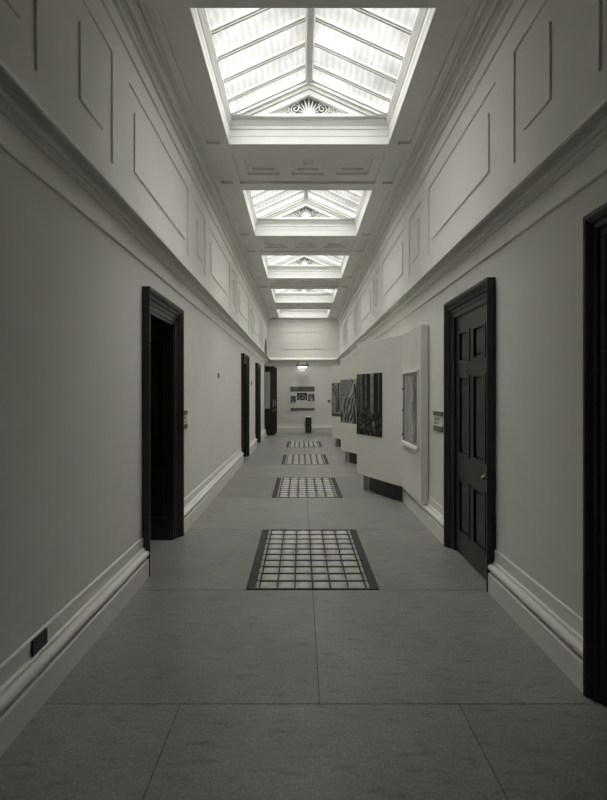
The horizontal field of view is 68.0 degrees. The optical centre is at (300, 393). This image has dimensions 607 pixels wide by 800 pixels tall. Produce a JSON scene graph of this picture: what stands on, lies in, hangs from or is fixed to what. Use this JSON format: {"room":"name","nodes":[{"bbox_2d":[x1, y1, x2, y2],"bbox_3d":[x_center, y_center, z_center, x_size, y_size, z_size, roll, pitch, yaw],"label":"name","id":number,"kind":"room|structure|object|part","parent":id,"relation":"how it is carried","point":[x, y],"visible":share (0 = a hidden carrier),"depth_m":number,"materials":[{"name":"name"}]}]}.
{"room":"museum","nodes":[
{"label":"museum","id":0,"kind":"room"},
{"bbox_2d":[0,0,266,663],"bbox_3d":[-1.575,-0.792,7.540,0.550,4.584,19.480,0,0,0],"label":"wall","id":1,"kind":"structure","parent":0,"point":[71,295],"depth_m":2.71,"materials":[{"name":"paint"}]},
{"bbox_2d":[31,628,47,656],"bbox_3d":[-1.285,1.221,2.212,0.012,0.078,0.125,0,0,0],"label":"wall socket","id":2,"kind":"object","parent":1,"relation":"attached to","point":[41,639],"visible":1,"depth_m":2.20,"materials":[{"name":"black plastic"}]},
{"bbox_2d":[0,427,265,755],"bbox_3d":[-1.271,1.335,7.540,0.066,0.331,19.480,0,0,0],"label":"baseboard","id":3,"kind":"structure","parent":1,"relation":"attached to","point":[27,682],"depth_m":2.52,"materials":[{"name":"paint"}]},
{"bbox_2d":[0,59,269,365],"bbox_3d":[-1.234,-1.220,7.540,0.140,0.310,19.480,0,0,0],"label":"trim","id":4,"kind":"structure","parent":1,"relation":"attached to","point":[29,134],"depth_m":2.65,"materials":[{"name":"paint"}]},
{"bbox_2d":[142,286,183,576],"bbox_3d":[-1.517,0.310,4.213,0.566,2.375,1.071,0,0,0],"label":"door","id":5,"kind":"structure","parent":1,"relation":"in","point":[162,319],"depth_m":4.60,"materials":[{"name":"black wood"}]},
{"bbox_2d":[101,0,270,325],"bbox_3d":[-1.233,-2.743,7.540,0.142,0.382,19.480,0,0,0],"label":"trim","id":6,"kind":"structure","parent":1,"relation":"attached to","point":[130,19],"depth_m":4.36,"materials":[{"name":"paint"}]},
{"bbox_2d":[184,410,187,428],"bbox_3d":[-1.290,0.292,4.975,0.019,0.205,0.230,0,0,0],"label":"wall sign","id":7,"kind":"object","parent":1,"relation":"attached to","point":[185,411],"visible":0.52,"depth_m":5.03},
{"bbox_2d":[241,353,249,456],"bbox_3d":[-1.517,0.310,10.277,0.566,2.375,1.031,0,0,0],"label":"door","id":8,"kind":"structure","parent":1,"relation":"in","point":[245,359],"depth_m":10.64,"materials":[{"name":"black wood"}]},
{"bbox_2d":[255,363,260,445],"bbox_3d":[-1.517,0.310,13.293,0.566,2.375,1.031,0,0,0],"label":"door","id":9,"kind":"structure","parent":1,"relation":"in","point":[257,365],"depth_m":13.35,"materials":[{"name":"black wood"}]},
{"bbox_2d":[264,338,266,354],"bbox_3d":[-1.293,-1.680,16.485,0.014,0.680,0.930,0,0,0],"label":"panel molding","id":10,"kind":"structure","parent":1,"relation":"in","point":[265,348],"depth_m":16.41,"materials":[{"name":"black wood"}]},
{"bbox_2d":[264,364,276,435],"bbox_3d":[-1.353,0.225,16.484,0.895,2.550,1.073,0,0,0],"label":"door","id":11,"kind":"structure","parent":1,"relation":"in","point":[270,372],"depth_m":16.01,"materials":[{"name":"black wood"}]},
{"bbox_3d":[-1.544,0.225,16.485,0.512,2.550,1.070,0,0,0],"label":"frame","id":12,"kind":"part","parent":11,"relation":"part of","materials":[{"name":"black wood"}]},
{"bbox_3d":[-1.198,-0.115,16.030,0.195,1.300,0.006,0,0,0],"label":"glass","id":13,"kind":"part","parent":11,"relation":"part of","materials":[{"name":"grey"}]},
{"bbox_2d":[267,327,338,423],"bbox_3d":[0.084,-0.792,17.480,3.868,4.584,0.400,0,0,0],"label":"wall","id":14,"kind":"structure","parent":0,"point":[282,342],"depth_m":17.28,"materials":[{"name":"paint"}]},
{"bbox_2d":[290,386,314,410],"bbox_3d":[0.058,0.194,17.266,0.929,0.933,0.024,0,0,0],"label":"notice board","id":15,"kind":"object","parent":14,"relation":"attached to","point":[302,398],"visible":1,"depth_m":17.25,"materials":[{"name":"white paper"}]},
{"bbox_2d":[290,396,295,402],"bbox_3d":[-0.299,0.223,17.257,0.207,0.253,0.006,0,0,0],"label":"photo","id":16,"kind":"object","parent":15,"relation":"attached to","point":[292,398],"depth_m":17.26},
{"bbox_2d":[297,393,306,399],"bbox_3d":[0.038,0.119,17.257,0.384,0.276,0.006,0,0,0],"label":"photo","id":17,"kind":"object","parent":15,"relation":"attached to","point":[300,396],"depth_m":17.26},
{"bbox_2d":[308,394,313,400],"bbox_3d":[0.392,0.157,17.257,0.246,0.276,0.006,0,0,0],"label":"photo","id":18,"kind":"object","parent":15,"relation":"attached to","point":[310,396],"depth_m":17.26},
{"bbox_2d":[296,362,308,369],"bbox_3d":[0.058,-1.034,17.145,0.475,0.297,0.246,0,0,0],"label":"lamp","id":19,"kind":"object","parent":14,"relation":"attached to","point":[301,367],"visible":1,"depth_m":17.05,"materials":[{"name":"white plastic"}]},
{"bbox_2d":[267,317,338,326],"bbox_3d":[0.084,-2.743,17.257,2.768,0.382,0.050,0,0,0],"label":"trim","id":20,"kind":"structure","parent":14,"relation":"attached to","point":[273,322],"depth_m":17.28,"materials":[{"name":"paint"}]},
{"bbox_2d":[267,358,338,365],"bbox_3d":[0.084,-1.220,17.214,2.768,0.310,0.140,0,0,0],"label":"trim","id":21,"kind":"structure","parent":14,"relation":"attached to","point":[272,361],"depth_m":17.26,"materials":[{"name":"paint"}]},
{"bbox_2d":[277,424,331,432],"bbox_3d":[0.084,1.335,17.251,2.768,0.331,0.066,0,0,0],"label":"baseboard","id":22,"kind":"structure","parent":14,"relation":"attached to","point":[281,428],"depth_m":17.22,"materials":[{"name":"paint"}]},
{"bbox_2d":[0,433,606,799],"bbox_3d":[0.084,1.650,7.540,3.868,0.300,19.480,0,0,0],"label":"floor","id":23,"kind":"structure","parent":0,"point":[204,685],"depth_m":2.27,"materials":[{"name":"grey stone"}]},
{"bbox_2d":[286,441,321,446],"bbox_3d":[0.090,1.512,13.345,1.012,0.036,1.500,0,0,0],"label":"floor light","id":24,"kind":"object","parent":23,"relation":"on","point":[289,443],"visible":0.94,"depth_m":13.20,"materials":[{"name":"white glass"}]},
{"bbox_2d":[282,454,328,463],"bbox_3d":[0.090,1.512,10.295,1.012,0.036,1.500,0,0,0],"label":"floor light","id":25,"kind":"object","parent":23,"relation":"on","point":[287,458],"visible":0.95,"depth_m":10.25,"materials":[{"name":"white glass"}]},
{"bbox_2d":[272,478,341,497],"bbox_3d":[0.090,1.512,7.245,1.012,0.036,1.500,0,0,0],"label":"floor light","id":26,"kind":"object","parent":23,"relation":"on","point":[284,487],"visible":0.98,"depth_m":7.09,"materials":[{"name":"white glass"}]},
{"bbox_2d":[304,416,310,432],"bbox_3d":[0.256,1.183,17.058,0.277,0.635,0.205,0,0,0],"label":"stand","id":27,"kind":"object","parent":23,"relation":"on","point":[307,423],"visible":1,"depth_m":17.02,"materials":[{"name":"black plastic"}]},
{"bbox_2d":[247,530,378,589],"bbox_3d":[0.090,1.512,4.195,1.012,0.036,1.500,0,0,0],"label":"floor light","id":28,"kind":"object","parent":23,"relation":"on","point":[284,559],"visible":0.98,"depth_m":3.98,"materials":[{"name":"glass"}]},
{"bbox_2d":[332,365,340,446],"bbox_3d":[1.170,0.355,11.899,0.572,2.290,1.997,0,0,0],"label":"display board","id":29,"kind":"object","parent":23,"relation":"on","point":[336,370],"visible":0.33,"depth_m":12.63,"materials":[{"name":"white paint"}]},
{"bbox_2d":[332,383,340,416],"bbox_3d":[1.018,0.168,12.568,0.006,0.940,0.660,0,0,-26],"label":"print","id":30,"kind":"object","parent":29,"relation":"attached to","point":[336,387],"visible":0.77,"depth_m":12.62},
{"bbox_2d":[341,356,356,463],"bbox_3d":[1.170,0.355,9.018,0.572,2.290,1.997,0,0,0],"label":"display board","id":31,"kind":"object","parent":23,"relation":"on","point":[348,364],"visible":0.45,"depth_m":9.66,"materials":[{"name":"white paint"}]},
{"bbox_2d":[341,379,355,423],"bbox_3d":[1.016,0.168,9.692,0.006,0.940,0.650,0,0,-26],"label":"print","id":32,"kind":"object","parent":31,"relation":"attached to","point":[348,387],"visible":1,"depth_m":9.68},
{"bbox_2d":[357,324,427,503],"bbox_3d":[1.170,0.355,6.138,0.572,2.290,1.997,0,0,0],"label":"display board","id":33,"kind":"object","parent":23,"relation":"on","point":[390,466],"visible":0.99,"depth_m":6.21,"materials":[{"name":"paint"}]},
{"bbox_2d":[357,373,381,437],"bbox_3d":[1.024,0.168,6.796,0.006,0.940,0.685,0,0,-26],"label":"print","id":34,"kind":"object","parent":33,"relation":"attached to","point":[369,386],"visible":1,"depth_m":6.78},
{"bbox_2d":[401,369,418,452],"bbox_3d":[1.351,0.200,5.615,0.036,0.970,0.790,0,0,0],"label":"framed map","id":35,"kind":"object","parent":33,"relation":"attached to","point":[410,379],"visible":1,"depth_m":5.60,"materials":[{"name":"white paper"}]},
{"bbox_2d":[142,0,482,317],"bbox_3d":[0.084,-2.984,7.540,2.968,0.200,19.480,0,0,0],"label":"ceiling","id":36,"kind":"structure","parent":0,"point":[235,168],"depth_m":5.34,"materials":[{"name":"paint"}]},
{"bbox_2d":[277,309,329,317],"bbox_3d":[0.090,-3.252,16.270,2.090,0.739,1.875,0,0,0],"label":"window","id":37,"kind":"structure","parent":36,"relation":"attached to","point":[282,313],"depth_m":17.09,"materials":[{"name":"white paint"}]},
{"bbox_2d":[271,289,336,302],"bbox_3d":[0.090,-3.252,13.345,2.090,0.739,2.090,0,0,0],"label":"window","id":38,"kind":"structure","parent":36,"relation":"attached to","point":[282,295],"depth_m":14.25,"materials":[{"name":"white paint"}]},
{"bbox_2d":[261,255,348,277],"bbox_3d":[0.090,-3.252,10.325,2.090,0.739,2.090,0,0,0],"label":"window","id":39,"kind":"structure","parent":36,"relation":"attached to","point":[289,266],"depth_m":11.20,"materials":[{"name":"white paint"}]},
{"bbox_2d":[242,190,371,235],"bbox_3d":[0.090,-3.252,7.305,2.090,0.739,2.090,0,0,0],"label":"frame","id":40,"kind":"structure","parent":36,"relation":"attached to","point":[305,214],"depth_m":8.14,"materials":[{"name":"white paint"}]},
{"bbox_2d":[190,7,435,143],"bbox_3d":[0.090,-3.252,4.285,2.090,0.739,2.090,0,0,0],"label":"frame","id":41,"kind":"structure","parent":36,"relation":"attached to","point":[308,109],"depth_m":5.00,"materials":[{"name":"white paint"}]},
{"bbox_2d":[339,0,606,617],"bbox_3d":[1.743,-0.792,7.540,0.550,4.584,19.480,0,0,0],"label":"wall","id":42,"kind":"structure","parent":0,"point":[549,72],"depth_m":2.96,"materials":[{"name":"paint"}]},
{"bbox_2d":[336,0,526,326],"bbox_3d":[1.401,-2.743,7.540,0.142,0.382,19.480,0,0,0],"label":"trim","id":43,"kind":"structure","parent":42,"relation":"attached to","point":[493,21],"depth_m":4.35,"materials":[{"name":"paint"}]},
{"bbox_2d":[433,411,442,431],"bbox_3d":[1.458,0.296,4.790,0.019,0.208,0.300,0,0,0],"label":"wall sign","id":44,"kind":"object","parent":42,"relation":"attached to","point":[438,416],"visible":1,"depth_m":4.77,"materials":[{"name":"white paper"}]},
{"bbox_3d":[1.458,0.372,4.790,0.019,0.055,0.300,0,0,0],"label":"holder rail","id":45,"kind":"part","parent":44,"relation":"part of","materials":[{"name":"grey metal"}]},
{"bbox_3d":[1.458,0.214,4.790,0.019,0.045,0.300,0,0,0],"label":"holder rail","id":46,"kind":"part","parent":44,"relation":"part of","materials":[{"name":"grey metal"}]},
{"bbox_2d":[444,277,495,591],"bbox_3d":[1.505,0.310,3.908,0.206,2.375,1.031,0,0,0],"label":"door","id":47,"kind":"structure","parent":42,"relation":"in","point":[470,316],"depth_m":3.92,"materials":[{"name":"black wood"}]},
{"bbox_2d":[336,96,606,364],"bbox_3d":[1.402,-1.220,7.540,0.140,0.310,19.480,0,0,0],"label":"trim","id":48,"kind":"structure","parent":42,"relation":"attached to","point":[580,158],"depth_m":2.93,"materials":[{"name":"paint"}]},
{"bbox_2d":[402,487,582,692],"bbox_3d":[1.439,1.335,7.540,0.066,0.331,19.480,0,0,0],"label":"baseboard","id":49,"kind":"structure","parent":42,"relation":"attached to","point":[550,623],"depth_m":2.77,"materials":[{"name":"paint"}]},
{"bbox_2d":[583,202,606,706],"bbox_3d":[1.505,0.310,1.715,0.206,2.375,1.046,0,0,0],"label":"door","id":50,"kind":"structure","parent":42,"relation":"in","point":[595,222],"depth_m":2.19,"materials":[{"name":"black wood"}]}
]}

